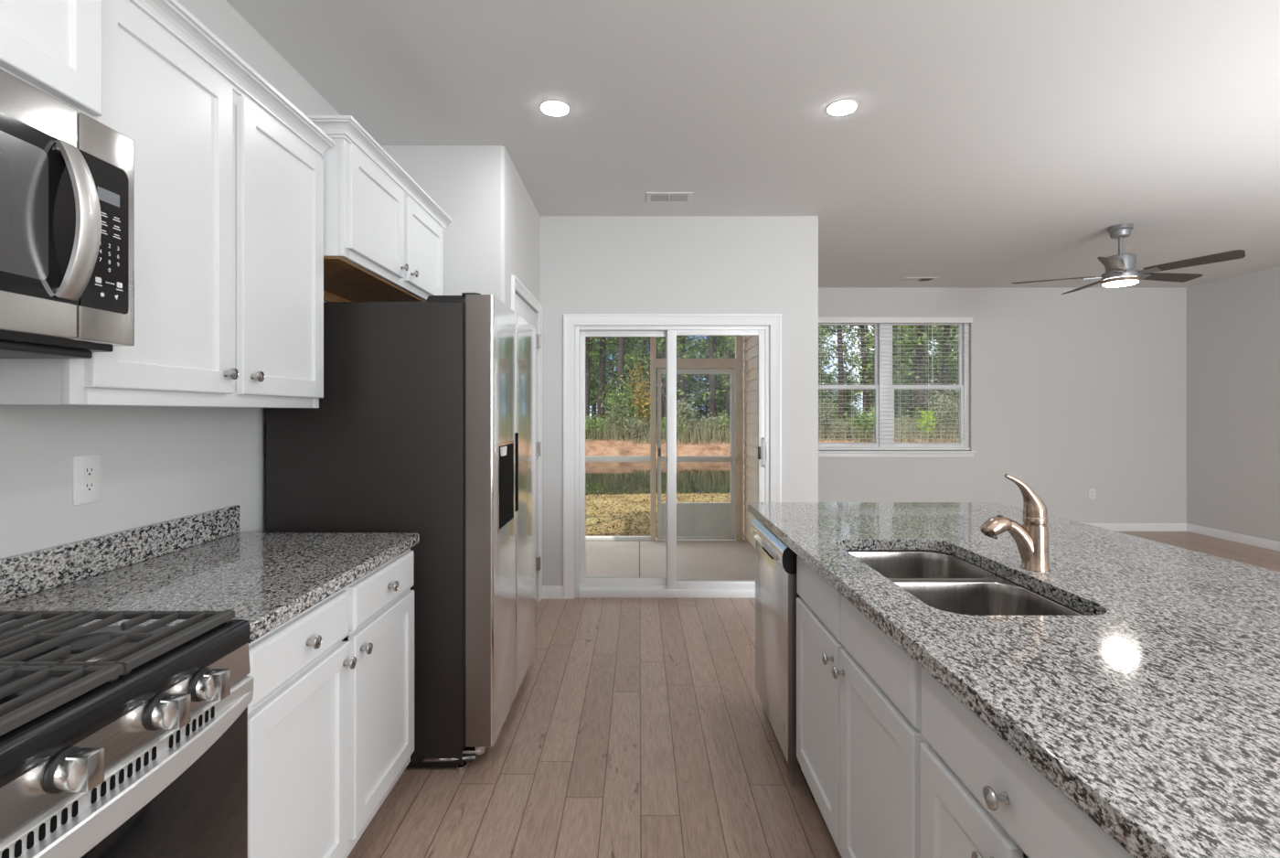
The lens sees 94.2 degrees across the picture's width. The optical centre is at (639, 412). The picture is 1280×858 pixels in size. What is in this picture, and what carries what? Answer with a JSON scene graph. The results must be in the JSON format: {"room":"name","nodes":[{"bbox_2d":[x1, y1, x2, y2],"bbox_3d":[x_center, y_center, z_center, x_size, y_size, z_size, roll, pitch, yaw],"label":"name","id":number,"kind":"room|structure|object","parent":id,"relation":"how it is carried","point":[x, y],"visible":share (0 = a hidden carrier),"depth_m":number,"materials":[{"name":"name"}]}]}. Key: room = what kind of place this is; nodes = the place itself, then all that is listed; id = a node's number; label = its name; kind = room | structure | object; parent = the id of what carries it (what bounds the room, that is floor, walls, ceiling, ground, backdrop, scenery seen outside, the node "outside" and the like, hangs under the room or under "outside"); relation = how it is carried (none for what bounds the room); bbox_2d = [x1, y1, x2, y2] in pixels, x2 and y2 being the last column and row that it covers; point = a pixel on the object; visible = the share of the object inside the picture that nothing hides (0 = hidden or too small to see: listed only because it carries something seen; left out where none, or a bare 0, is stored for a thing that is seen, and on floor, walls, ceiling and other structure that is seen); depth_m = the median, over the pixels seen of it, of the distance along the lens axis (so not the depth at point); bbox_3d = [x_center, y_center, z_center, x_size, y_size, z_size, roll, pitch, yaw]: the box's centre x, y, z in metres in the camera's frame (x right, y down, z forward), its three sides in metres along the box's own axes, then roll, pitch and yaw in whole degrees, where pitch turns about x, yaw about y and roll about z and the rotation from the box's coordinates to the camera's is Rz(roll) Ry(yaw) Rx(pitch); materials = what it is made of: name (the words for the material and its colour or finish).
{"room":"kitchen","nodes":[
{"label":"kitchen","id":0,"kind":"room"},
{"bbox_2d":[0,0,340,558],"bbox_3d":[-1.490,-0.042,0.200,0.140,2.750,5.900,0,0,0],"label":"wall","id":1,"kind":"structure","parent":0,"point":[160,464],"depth_m":1.70,"materials":[{"name":"grey paint"}]},
{"bbox_2d":[0,0,102,120],"bbox_3d":[-1.217,-0.743,0.785,0.406,0.408,0.761,0,0,0],"label":"upper cabinet","id":2,"kind":"object","parent":1,"relation":"attached to","point":[54,47],"visible":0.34,"depth_m":1.07,"materials":[{"name":"white paint"}]},
{"bbox_2d":[0,68,134,358],"bbox_3d":[-1.175,-0.318,0.784,0.480,0.430,0.757,0,0,0],"label":"microwave","id":3,"kind":"object","parent":2,"relation":"attached to","point":[67,176],"visible":1,"depth_m":1.01,"materials":[{"name":"silver metal"}]},
{"bbox_2d":[95,211,122,299],"bbox_3d":[-0.984,-0.290,1.104,0.001,0.155,0.058,0,0,0],"label":"keypad","id":4,"kind":"object","parent":3,"relation":"attached to","point":[109,261],"depth_m":1.11,"materials":[{"name":"grey plastic"}]},
{"bbox_2d":[72,453,102,505],"bbox_3d":[-1.416,0.170,1.527,0.008,0.125,0.078,0,0,0],"label":"wall outlet","id":5,"kind":"object","parent":1,"relation":"attached to","point":[87,469],"visible":1,"depth_m":1.52,"materials":[{"name":"white plastic"}]},
{"bbox_2d":[82,480,95,492],"bbox_3d":[-1.413,0.190,1.527,0.002,0.029,0.034,0,0,0],"label":"socket","id":6,"kind":"object","parent":5,"relation":"attached to","point":[88,486],"depth_m":1.52,"materials":[{"name":"white plastic"}]},
{"bbox_2d":[82,465,95,477],"bbox_3d":[-1.413,0.150,1.527,0.002,0.029,0.034,0,0,0],"label":"socket","id":7,"kind":"object","parent":5,"relation":"attached to","point":[88,471],"depth_m":1.52,"materials":[{"name":"white plastic"}]},
{"bbox_2d":[0,504,239,603],"bbox_3d":[-1.410,0.371,1.246,0.020,0.096,1.681,0,0,0],"label":"backsplash","id":8,"kind":"structure","parent":1,"relation":"attached to","point":[23,574],"depth_m":1.56,"materials":[{"name":"grey stone"}]},
{"bbox_2d":[0,0,335,407],"bbox_3d":[-1.241,-0.482,1.625,0.358,0.930,0.911,0,0,0],"label":"upper cabinet","id":9,"kind":"object","parent":1,"relation":"attached to","point":[229,172],"visible":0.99,"depth_m":1.52,"materials":[{"name":"white paint"}]},
{"bbox_2d":[305,115,452,301],"bbox_3d":[-1.202,-0.763,2.591,0.432,0.516,1.107,0,0,0],"label":"upper cabinet","id":10,"kind":"object","parent":1,"relation":"attached to","point":[383,233],"visible":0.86,"depth_m":2.36,"materials":[{"name":"white paint"}]},
{"bbox_2d":[380,145,539,600],"bbox_3d":[-1.137,-0.042,3.721,0.845,2.750,1.142,0,0,0],"label":"wall","id":11,"kind":"structure","parent":0,"point":[492,237],"depth_m":3.15,"materials":[{"name":"grey paint"}]},
{"bbox_2d":[511,275,542,600],"bbox_3d":[-0.705,0.281,3.800,0.020,2.105,0.950,0,0,0],"label":"trim","id":12,"kind":"structure","parent":11,"relation":"attached to","point":[517,285],"depth_m":4.22,"materials":[{"name":"white paint"}]},
{"bbox_2d":[515,293,540,599],"bbox_3d":[-0.730,0.308,3.801,0.070,2.030,0.822,0,0,0],"label":"door","id":13,"kind":"structure","parent":11,"relation":"in","point":[526,312],"depth_m":4.17,"materials":[{"name":"white paint"}]},
{"bbox_2d":[585,492,730,536],"bbox_3d":[10.000,2.145,11.100,100.000,1.368,9.000,0,0,0],"label":"lawn","id":14,"kind":"structure","parent":0,"point":[599,505],"depth_m":9.11,"materials":[{"name":"plant"}]},
{"bbox_2d":[585,491,730,537],"bbox_3d":[1.199,1.546,9.199,9.640,0.220,5.048,0,0,0],"label":"fallen leaves","id":15,"kind":"object","parent":14,"relation":"on","point":[598,495],"visible":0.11,"depth_m":9.36,"materials":[{"name":"brown plant"}]},
{"bbox_2d":[585,537,755,579],"bbox_3d":[-1.020,1.443,5.536,4.360,0.100,2.208,0,0,0],"label":"floor","id":16,"kind":"structure","parent":0,"point":[696,559],"depth_m":5.62,"materials":[{"name":"concrete"}]},
{"bbox_2d":[585,335,743,541],"bbox_3d":[-1.025,-0.012,6.500,4.350,2.810,0.120,0,0,0],"label":"screen frame","id":17,"kind":"object","parent":16,"relation":"on","point":[737,363],"visible":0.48,"depth_m":6.46,"materials":[{"name":"beige paint"}]},
{"bbox_2d":[657,368,735,539],"bbox_3d":[0.630,0.450,6.483,0.860,1.863,0.066,0,0,0],"label":"screen door","id":18,"kind":"structure","parent":17,"relation":"in","point":[695,520],"depth_m":6.48,"materials":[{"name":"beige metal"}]},
{"bbox_2d":[539,215,818,585],"bbox_3d":[0.228,-0.042,4.357,2.125,2.750,0.150,0,0,0],"label":"wall","id":19,"kind":"structure","parent":0,"point":[589,264],"depth_m":4.28,"materials":[{"name":"grey paint"}]},
{"bbox_2d":[542,585,563,598],"bbox_3d":[-0.630,1.289,4.275,0.170,0.088,0.014,0,0,0],"label":"baseboard","id":20,"kind":"structure","parent":19,"relation":"attached to","point":[549,592],"depth_m":4.27,"materials":[{"name":"white paint"}]},
{"bbox_2d":[574,325,769,597],"bbox_3d":[0.239,0.350,4.329,1.411,1.965,0.177,0,0,0],"label":"door","id":21,"kind":"structure","parent":19,"relation":"in","point":[668,586],"depth_m":4.30,"materials":[{"name":"white plastic"}]},
{"bbox_2d":[563,313,781,598],"bbox_3d":[0.239,0.311,4.272,1.567,2.043,0.020,0,0,0],"label":"trim","id":22,"kind":"structure","parent":19,"relation":"attached to","point":[570,320],"depth_m":4.27,"materials":[{"name":"white paint"}]},
{"bbox_2d":[743,335,757,552],"bbox_3d":[1.165,0.018,5.526,0.030,2.870,2.188,0,0,0],"label":"wall","id":23,"kind":"structure","parent":0,"point":[751,342],"depth_m":6.19,"materials":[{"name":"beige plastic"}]},
{"bbox_2d":[225,0,1279,287],"bbox_3d":[2.425,-1.507,2.000,8.350,0.180,9.800,0,0,0],"label":"ceiling","id":24,"kind":"structure","parent":0,"point":[986,143],"depth_m":2.76,"materials":[{"name":"white paint"}]},
{"bbox_2d":[539,99,569,116],"bbox_3d":[-0.391,-1.413,2.760,0.140,0.008,0.140,0,0,0],"label":"recessed light","id":25,"kind":"object","parent":24,"relation":"in","point":[550,107],"visible":1,"depth_m":2.75,"materials":[{"name":"white glass"}]},
{"bbox_2d":[645,192,693,202],"bbox_3d":[0.198,-1.413,3.905,0.305,0.007,0.185,0,0,0],"label":"ceiling vent","id":26,"kind":"object","parent":24,"relation":"in","point":[651,197],"visible":1,"depth_m":3.90,"materials":[{"name":"white metal"}]},
{"bbox_2d":[826,98,858,115],"bbox_3d":[0.941,-1.413,2.755,0.140,0.008,0.140,0,0,0],"label":"recessed light","id":27,"kind":"object","parent":24,"relation":"in","point":[840,107],"visible":1,"depth_m":2.74,"materials":[{"name":"white glass"}]},
{"bbox_2d":[898,277,938,281],"bbox_3d":[2.960,-1.413,6.300,0.340,0.007,0.200,0,0,0],"label":"ceiling vent","id":28,"kind":"object","parent":24,"relation":"in","point":[906,279],"visible":1,"depth_m":6.29,"materials":[{"name":"white metal"}]},
{"bbox_2d":[1011,223,1245,294],"bbox_3d":[3.693,-1.194,4.546,1.329,0.447,1.328,0,0,0],"label":"ceiling fan","id":29,"kind":"object","parent":24,"relation":"hanging from","point":[1120,268],"visible":1,"depth_m":4.43,"materials":[{"name":"silver metal"}]},
{"bbox_2d":[347,531,1279,857],"bbox_3d":[2.400,1.393,2.075,8.000,0.120,9.650,0,0,0],"label":"floor","id":30,"kind":"structure","parent":0,"point":[632,727],"depth_m":2.27,"materials":[{"name":"brown wood"}]},
{"bbox_2d":[0,608,254,857],"bbox_3d":[-1.062,0.858,0.784,0.687,0.951,0.757,0,0,0],"label":"gas range","id":31,"kind":"object","parent":30,"relation":"on","point":[127,740],"visible":1,"depth_m":0.92,"materials":[{"name":"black metal"}]},
{"bbox_2d":[0,618,250,788],"bbox_3d":[-1.083,0.427,0.784,0.645,0.052,0.757,0,0,0],"label":"cooktop","id":32,"kind":"object","parent":31,"relation":"in","point":[35,746],"depth_m":0.91,"materials":[{"name":"black metal"}]},
{"bbox_2d":[246,548,414,857],"bbox_3d":[-1.083,0.895,1.625,0.666,0.876,0.910,0,0,0],"label":"base cabinet","id":33,"kind":"object","parent":30,"relation":"on","point":[331,709],"visible":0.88,"depth_m":1.52,"materials":[{"name":"white paint"}]},
{"bbox_2d":[0,532,419,643],"bbox_3d":[-1.093,0.438,1.627,0.651,0.038,0.917,0,0,0],"label":"countertop","id":34,"kind":"structure","parent":33,"relation":"on","point":[268,579],"depth_m":1.51,"materials":[{"name":"grey stone"}]},
{"bbox_2d":[266,292,535,770],"bbox_3d":[-0.958,0.441,2.666,0.855,1.785,0.928,0,0,0],"label":"refrigerator","id":35,"kind":"object","parent":30,"relation":"on","point":[423,423],"visible":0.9,"depth_m":2.21,"materials":[{"name":"grey metal"}]},
{"bbox_2d":[750,517,814,799],"bbox_3d":[0.836,0.899,2.355,0.688,0.868,0.620,0,0,0],"label":"dishwasher","id":36,"kind":"object","parent":30,"relation":"on","point":[776,593],"visible":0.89,"depth_m":2.21,"materials":[{"name":"silver metal"}]},
{"bbox_2d":[796,554,926,857],"bbox_3d":[0.853,0.895,1.594,0.694,0.876,0.888,0,0,0],"label":"base cabinet","id":37,"kind":"object","parent":30,"relation":"on","point":[859,738],"visible":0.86,"depth_m":1.48,"materials":[{"name":"white paint"}]},
{"bbox_2d":[920,667,1134,857],"bbox_3d":[0.853,0.895,0.847,0.694,0.876,0.603,0,0,0],"label":"base cabinet","id":38,"kind":"object","parent":30,"relation":"on","point":[980,797],"visible":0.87,"depth_m":0.92,"materials":[{"name":"white paint"}]},
{"bbox_3d":[0.888,0.895,1.617,0.667,0.876,2.195,0,0,0],"label":"enclosure","id":39,"kind":"object","parent":30,"relation":"on","visible":0},
{"bbox_2d":[747,501,1279,857],"bbox_3d":[1.098,0.437,1.625,1.184,0.036,2.330,0,0,0],"label":"countertop","id":40,"kind":"structure","parent":39,"relation":"on","point":[1155,710],"depth_m":1.02,"materials":[{"name":"stone"}]},
{"bbox_2d":[846,549,1087,615],"bbox_3d":[0.819,0.554,1.602,0.438,0.196,0.800,0,0,0],"label":"sink","id":41,"kind":"object","parent":40,"relation":"in","point":[942,581],"visible":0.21,"depth_m":1.62,"materials":[{"name":"metal"}]},
{"bbox_2d":[980,473,1050,571],"bbox_3d":[1.007,0.291,1.599,0.184,0.257,0.068,0,0,0],"label":"faucet","id":42,"kind":"object","parent":40,"relation":"on","point":[1031,538],"visible":1,"depth_m":1.58,"materials":[{"name":"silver metal"}]},
{"bbox_2d":[818,287,1186,522],"bbox_3d":[3.810,-0.042,6.795,5.040,2.750,0.150,0,0,0],"label":"wall","id":43,"kind":"structure","parent":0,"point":[1072,393],"depth_m":6.72,"materials":[{"name":"grey paint"}]},
{"bbox_2d":[818,316,972,449],"bbox_3d":[2.816,-0.334,6.726,1.902,1.500,0.084,0,0,0],"label":"window blind","id":44,"kind":"object","parent":43,"relation":"attached to","point":[851,320],"visible":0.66,"depth_m":6.71,"materials":[{"name":"white plastic"}]},
{"bbox_2d":[818,323,977,457],"bbox_3d":[2.808,-0.284,6.763,1.995,1.575,0.175,0,0,0],"label":"window","id":45,"kind":"structure","parent":43,"relation":"attached to","point":[880,375],"depth_m":6.78,"materials":[{"name":"white plastic"}]},
{"bbox_2d":[1085,522,1186,531],"bbox_3d":[3.740,1.289,6.713,4.900,0.088,0.014,0,0,0],"label":"baseboard","id":46,"kind":"structure","parent":43,"relation":"attached to","point":[1116,527],"depth_m":6.71,"materials":[{"name":"white paint"}]},
{"bbox_2d":[1186,266,1279,541],"bbox_3d":[6.260,-0.042,2.060,0.140,2.750,9.620,0,0,0],"label":"wall","id":47,"kind":"structure","parent":0,"point":[1233,323],"depth_m":6.19,"materials":[{"name":"grey paint"}]},
{"bbox_2d":[1186,522,1279,551],"bbox_3d":[6.183,1.289,2.060,0.014,0.088,9.320,0,0,0],"label":"baseboard","id":48,"kind":"structure","parent":47,"relation":"attached to","point":[1270,544],"depth_m":6.16,"materials":[{"name":"white paint"}]},
{"label":"outside","id":49,"kind":"structure","parent":0,"visible":0},
{"bbox_2d":[585,438,958,458],"bbox_3d":[10.000,1.718,24.850,120.000,1.190,2.700,0,0,0],"label":"bank","id":50,"kind":"object","parent":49,"point":[603,447],"visible":0.06,"depth_m":25.30,"materials":[{"name":"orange soil"}]},
{"bbox_2d":[585,416,959,443],"bbox_3d":[6.003,0.733,26.394,28.586,1.200,2.285,0,0,0],"label":"dry reeds","id":51,"kind":"object","parent":50,"relation":"on","point":[682,436],"visible":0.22,"depth_m":25.90,"materials":[{"name":"plant"}]},
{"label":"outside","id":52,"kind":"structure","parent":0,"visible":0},
{"bbox_2d":[585,458,730,495],"bbox_3d":[10.000,2.049,18.200,120.000,0.300,13.400,0,0,0],"label":"pond water","id":53,"kind":"structure","parent":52,"point":[601,477],"depth_m":17.39,"materials":[{"name":"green liquid"}]},
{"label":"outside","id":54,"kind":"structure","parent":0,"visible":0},
{"bbox_2d":[595,419,950,439],"bbox_3d":[10.000,0.947,44.050,140.000,0.530,35.900,0,0,0],"label":"ground","id":55,"kind":"structure","parent":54,"point":[596,420],"depth_m":33.96,"materials":[{"name":"brown soil"}]},
{"bbox_2d":[585,337,594,419],"bbox_3d":[-2.746,-7.432,28.140,3.974,17.829,4.103,0,0,39],"label":"pine tree","id":56,"kind":"object","parent":55,"relation":"on","point":[587,339],"visible":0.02,"depth_m":27.95,"materials":[{"name":"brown plant"}]},
{"bbox_2d":[585,408,606,438],"bbox_3d":[-2.467,0.561,26.539,2.098,1.497,2.043,0,0,2],"label":"shrub","id":57,"kind":"object","parent":55,"relation":"on","point":[587,428],"visible":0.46,"depth_m":26.28,"materials":[{"name":"green plant"}]},
{"bbox_2d":[589,337,617,422],"bbox_3d":[-2.978,-1.522,30.662,3.424,5.863,3.715,0,0,-31],"label":"pine tree","id":58,"kind":"object","parent":55,"relation":"on","point":[592,362],"visible":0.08,"depth_m":30.28,"materials":[{"name":"green plant"}]},
{"bbox_2d":[585,336,631,421],"bbox_3d":[-1.681,-6.660,28.284,4.138,16.290,3.929,0,0,16],"label":"pine tree","id":59,"kind":"object","parent":55,"relation":"on","point":[602,341],"visible":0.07,"depth_m":28.33,"materials":[{"name":"green plant"}]},
{"bbox_2d":[589,344,628,420],"bbox_3d":[-1.942,-1.267,33.099,4.208,5.617,3.586,0,0,33],"label":"pine tree","id":60,"kind":"object","parent":55,"relation":"on","point":[606,345],"visible":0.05,"depth_m":32.57,"materials":[{"name":"green plant"}]},
{"bbox_2d":[600,397,629,438],"bbox_3d":[-1.026,0.290,26.452,1.583,2.020,1.282,0,0,11],"label":"shrub","id":61,"kind":"object","parent":55,"relation":"on","point":[612,420],"visible":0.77,"depth_m":26.32,"materials":[{"name":"green plant"}]},
{"bbox_2d":[589,337,646,417],"bbox_3d":[-1.624,-2.415,31.193,4.456,7.747,4.406,0,0,32],"label":"pine tree","id":62,"kind":"object","parent":55,"relation":"on","point":[607,341],"visible":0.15,"depth_m":31.21,"materials":[{"name":"green plant"}]},
{"bbox_2d":[589,337,649,419],"bbox_3d":[-0.750,-1.812,29.329,3.797,6.502,4.120,0,0,-18],"label":"pine tree","id":63,"kind":"object","parent":55,"relation":"on","point":[613,361],"visible":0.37,"depth_m":29.18,"materials":[{"name":"green plant"}]},
{"bbox_2d":[617,337,624,438],"bbox_3d":[-0.474,-7.055,27.409,4.477,17.082,4.258,0,0,20],"label":"pine tree","id":64,"kind":"object","parent":55,"relation":"on","point":[621,354],"visible":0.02,"depth_m":27.08,"materials":[{"name":"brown plant"}]},
{"bbox_2d":[595,373,650,437],"bbox_3d":[-0.598,-0.272,26.619,3.044,3.180,2.672,0,0,-42],"label":"shrub","id":65,"kind":"object","parent":55,"relation":"on","point":[613,397],"visible":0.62,"depth_m":26.52,"materials":[{"name":"green plant"}]},
{"bbox_2d":[615,413,650,439],"bbox_3d":[-0.385,0.661,26.458,1.979,1.299,1.914,0,0,42],"label":"shrub","id":66,"kind":"object","parent":55,"relation":"on","point":[637,421],"visible":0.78,"depth_m":26.07,"materials":[{"name":"green plant"}]},
{"bbox_2d":[623,354,657,435],"bbox_3d":[0.170,-0.645,26.812,1.754,3.861,1.653,0,0,0],"label":"shrub","id":67,"kind":"object","parent":55,"relation":"on","point":[646,401],"visible":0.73,"depth_m":26.61,"materials":[{"name":"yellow plant"}]},
{"bbox_2d":[607,337,690,417],"bbox_3d":[0.684,-4.414,28.076,3.817,11.693,3.648,0,0,16],"label":"pine tree","id":68,"kind":"object","parent":55,"relation":"on","point":[641,343],"visible":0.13,"depth_m":27.87,"materials":[{"name":"green plant"}]},
{"bbox_2d":[625,335,703,432],"bbox_3d":[1.313,-1.872,30.654,4.204,6.635,3.874,0,0,16],"label":"pine tree","id":69,"kind":"object","parent":55,"relation":"on","point":[695,388],"visible":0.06,"depth_m":30.33,"materials":[{"name":"green plant"}]},
{"bbox_2d":[656,409,692,438],"bbox_3d":[1.347,0.585,26.466,2.020,1.441,1.967,0,0,7],"label":"shrub","id":70,"kind":"object","parent":55,"relation":"on","point":[664,420],"visible":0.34,"depth_m":26.19,"materials":[{"name":"green plant"}]},
{"bbox_2d":[660,335,700,424],"bbox_3d":[1.411,-7.024,27.639,3.796,16.983,3.894,0,0,32],"label":"pine tree","id":71,"kind":"object","parent":55,"relation":"on","point":[664,355],"visible":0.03,"depth_m":27.51,"materials":[{"name":"green plant"}]},
{"bbox_2d":[676,393,701,437],"bbox_3d":[2.065,0.217,26.630,1.382,2.178,1.707,0,0,-7],"label":"shrub","id":72,"kind":"object","parent":55,"relation":"on","point":[684,414],"visible":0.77,"depth_m":26.44,"materials":[{"name":"green plant"}]},
{"bbox_2d":[660,335,719,410],"bbox_3d":[2.140,-5.644,28.000,3.418,14.170,3.599,0,0,-5],"label":"pine tree","id":73,"kind":"object","parent":55,"relation":"on","point":[681,378],"visible":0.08,"depth_m":27.73,"materials":[{"name":"green plant"}]},
{"bbox_2d":[676,341,708,422],"bbox_3d":[2.923,-1.385,33.712,3.163,5.498,3.127,0,0,-7],"label":"pine tree","id":74,"kind":"object","parent":55,"relation":"on","point":[700,409],"visible":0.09,"depth_m":33.48,"materials":[{"name":"green plant"}]},
{"bbox_2d":[684,337,726,423],"bbox_3d":[3.583,-1.290,31.649,3.391,5.351,3.124,0,0,-14],"label":"pine tree","id":75,"kind":"object","parent":55,"relation":"on","point":[707,376],"visible":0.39,"depth_m":31.50,"materials":[{"name":"green plant"}]},
{"bbox_2d":[684,337,734,415],"bbox_3d":[4.506,-5.087,33.179,4.196,12.856,4.011,0,0,-31],"label":"pine tree","id":76,"kind":"object","parent":55,"relation":"on","point":[719,346],"visible":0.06,"depth_m":33.09,"materials":[{"name":"green plant"}]},
{"bbox_2d":[692,412,729,437],"bbox_3d":[3.361,0.636,26.675,1.999,1.357,2.066,0,0,-17],"label":"shrub","id":77,"kind":"object","parent":55,"relation":"on","point":[721,417],"visible":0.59,"depth_m":26.68,"materials":[{"name":"green plant"}]},
{"bbox_2d":[687,335,735,420],"bbox_3d":[4.299,-4.444,27.300,3.668,11.757,3.838,0,0,-38],"label":"pine tree","id":78,"kind":"object","parent":55,"relation":"on","point":[728,340],"visible":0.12,"depth_m":27.20,"materials":[{"name":"green plant"}]},
{"bbox_2d":[707,335,715,423],"bbox_3d":[2.948,-6.787,27.369,4.331,16.525,4.119,0,0,45],"label":"pine tree","id":79,"kind":"object","parent":55,"relation":"on","point":[712,389],"visible":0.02,"depth_m":27.32,"materials":[{"name":"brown plant"}]},
{"bbox_2d":[707,336,734,415],"bbox_3d":[5.218,-2.078,32.861,4.033,7.012,3.988,0,0,-31],"label":"pine tree","id":80,"kind":"object","parent":55,"relation":"on","point":[725,406],"visible":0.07,"depth_m":32.78,"materials":[{"name":"green plant"}]},
{"bbox_2d":[818,395,836,436],"bbox_3d":[8.171,0.259,26.603,1.636,2.087,1.325,0,0,-30],"label":"shrub","id":81,"kind":"object","parent":55,"relation":"on","point":[824,414],"visible":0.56,"depth_m":26.50,"materials":[{"name":"green plant"}]},
{"bbox_2d":[818,326,838,417],"bbox_3d":[8.163,-1.603,31.063,4.796,6.403,4.088,0,0,-6],"label":"pine tree","id":82,"kind":"object","parent":55,"relation":"on","point":[825,348],"visible":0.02,"depth_m":30.16,"materials":[{"name":"green plant"}]},
{"bbox_2d":[818,370,850,432],"bbox_3d":[9.574,-0.405,29.737,2.151,3.395,1.982,0,0,14],"label":"pine tree","id":83,"kind":"object","parent":55,"relation":"on","point":[828,376],"visible":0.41,"depth_m":29.66,"materials":[{"name":"green plant"}]},
{"bbox_2d":[819,416,854,437],"bbox_3d":[8.628,0.707,26.418,1.812,1.190,1.753,0,0,26],"label":"shrub","id":84,"kind":"object","parent":55,"relation":"on","point":[839,425],"visible":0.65,"depth_m":26.11,"materials":[{"name":"green plant"}]},
{"bbox_2d":[818,325,860,394],"bbox_3d":[10.588,-4.959,34.595,4.109,12.586,3.927,0,0,4],"label":"pine tree","id":85,"kind":"object","parent":55,"relation":"on","point":[826,332],"visible":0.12,"depth_m":34.28,"materials":[{"name":"green plant"}]},
{"bbox_2d":[818,325,868,420],"bbox_3d":[9.545,-5.642,28.440,3.598,14.167,3.417,0,0,18],"label":"pine tree","id":86,"kind":"object","parent":55,"relation":"on","point":[840,344],"visible":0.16,"depth_m":28.23,"materials":[{"name":"green plant"}]},
{"bbox_2d":[822,325,868,419],"bbox_3d":[10.412,-6.069,28.451,3.746,15.030,3.939,0,0,-30],"label":"pine tree","id":87,"kind":"object","parent":55,"relation":"on","point":[862,331],"visible":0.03,"depth_m":28.34,"materials":[{"name":"green plant"}]},
{"bbox_2d":[828,368,869,421],"bbox_3d":[10.894,-0.570,31.322,2.115,3.719,2.139,0,0,41],"label":"pine tree","id":88,"kind":"object","parent":55,"relation":"on","point":[846,373],"visible":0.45,"depth_m":31.00,"materials":[{"name":"green plant"}]},
{"bbox_2d":[842,325,874,412],"bbox_3d":[15.001,-5.850,39.228,3.461,14.350,3.645,0,0,37],"label":"pine tree","id":89,"kind":"object","parent":55,"relation":"on","point":[858,360],"visible":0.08,"depth_m":39.15,"materials":[{"name":"green plant"}]},
{"bbox_2d":[839,401,902,439],"bbox_3d":[10.253,0.403,26.421,2.556,1.861,2.586,0,0,-42],"label":"shrub","id":90,"kind":"object","parent":55,"relation":"on","point":[870,418],"visible":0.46,"depth_m":26.27,"materials":[{"name":"green plant"}]},
{"bbox_2d":[836,325,935,396],"bbox_3d":[12.078,-5.095,28.279,4.284,13.124,4.094,0,0,-39],"label":"pine tree","id":91,"kind":"object","parent":55,"relation":"on","point":[894,346],"visible":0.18,"depth_m":27.99,"materials":[{"name":"green plant"}]},
{"bbox_2d":[850,325,934,419],"bbox_3d":[13.700,-2.022,31.967,3.917,6.888,3.962,0,0,-23],"label":"pine tree","id":92,"kind":"object","parent":55,"relation":"on","point":[894,331],"visible":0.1,"depth_m":31.95,"materials":[{"name":"green plant"}]},
{"bbox_2d":[894,325,927,419],"bbox_3d":[12.833,-7.263,27.127,3.895,17.477,4.030,0,0,-32],"label":"pine tree","id":93,"kind":"object","parent":55,"relation":"on","point":[920,360],"visible":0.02,"depth_m":27.25,"materials":[{"name":"green plant"}]},
{"bbox_2d":[868,325,958,420],"bbox_3d":[13.935,-1.779,30.432,4.075,6.431,3.755,0,0,41],"label":"pine tree","id":94,"kind":"object","parent":55,"relation":"on","point":[896,361],"visible":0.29,"depth_m":30.22,"materials":[{"name":"green plant"}]},
{"bbox_2d":[895,325,952,415],"bbox_3d":[15.374,-2.067,32.538,3.974,6.987,4.019,0,0,38],"label":"pine tree","id":95,"kind":"object","parent":55,"relation":"on","point":[930,325],"visible":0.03,"depth_m":32.55,"materials":[{"name":"green plant"}]},
{"bbox_2d":[915,403,937,437],"bbox_3d":[12.809,0.402,26.520,0.867,1.767,1.066,0,0,28],"label":"sapling","id":96,"kind":"object","parent":55,"relation":"on","point":[924,416],"visible":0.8,"depth_m":26.34,"materials":[{"name":"green plant"}]},
{"bbox_2d":[894,342,959,433],"bbox_3d":[14.629,-1.042,29.992,3.813,5.090,3.250,0,0,-27],"label":"pine tree","id":97,"kind":"object","parent":55,"relation":"on","point":[933,363],"visible":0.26,"depth_m":29.98,"materials":[{"name":"green plant"}]},
{"bbox_2d":[900,325,957,381],"bbox_3d":[15.893,-8.054,32.934,4.218,18.872,4.327,0,0,35],"label":"pine tree","id":98,"kind":"object","parent":55,"relation":"on","point":[937,331],"visible":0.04,"depth_m":32.54,"materials":[{"name":"green plant"}]},
{"bbox_2d":[918,389,959,437],"bbox_3d":[13.570,0.035,26.540,2.021,2.579,1.636,0,0,24],"label":"shrub","id":99,"kind":"object","parent":55,"relation":"on","point":[939,403],"visible":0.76,"depth_m":26.39,"materials":[{"name":"green plant"}]},
{"bbox_2d":[924,325,958,433],"bbox_3d":[14.832,-5.762,28.429,3.662,14.417,3.477,0,0,-37],"label":"pine tree","id":100,"kind":"object","parent":55,"relation":"on","point":[944,344],"visible":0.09,"depth_m":28.36,"materials":[{"name":"green plant"}]},
{"bbox_2d":[928,330,958,415],"bbox_3d":[18.019,-1.698,33.859,3.962,6.252,3.651,0,0,-38],"label":"pine tree","id":101,"kind":"object","parent":55,"relation":"on","point":[956,348],"visible":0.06,"depth_m":33.83,"materials":[{"name":"green plant"}]},
{"bbox_2d":[933,350,959,410],"bbox_3d":[16.133,-1.051,29.613,3.055,4.822,2.815,0,0,15],"label":"pine tree","id":102,"kind":"object","parent":55,"relation":"on","point":[955,365],"visible":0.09,"depth_m":29.70,"materials":[{"name":"green plant"}]},
{"bbox_2d":[945,396,959,437],"bbox_3d":[14.096,0.286,26.478,1.288,2.029,1.590,0,0,-8],"label":"shrub","id":103,"kind":"object","parent":55,"relation":"on","point":[955,416],"visible":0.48,"depth_m":26.30,"materials":[{"name":"green plant"}]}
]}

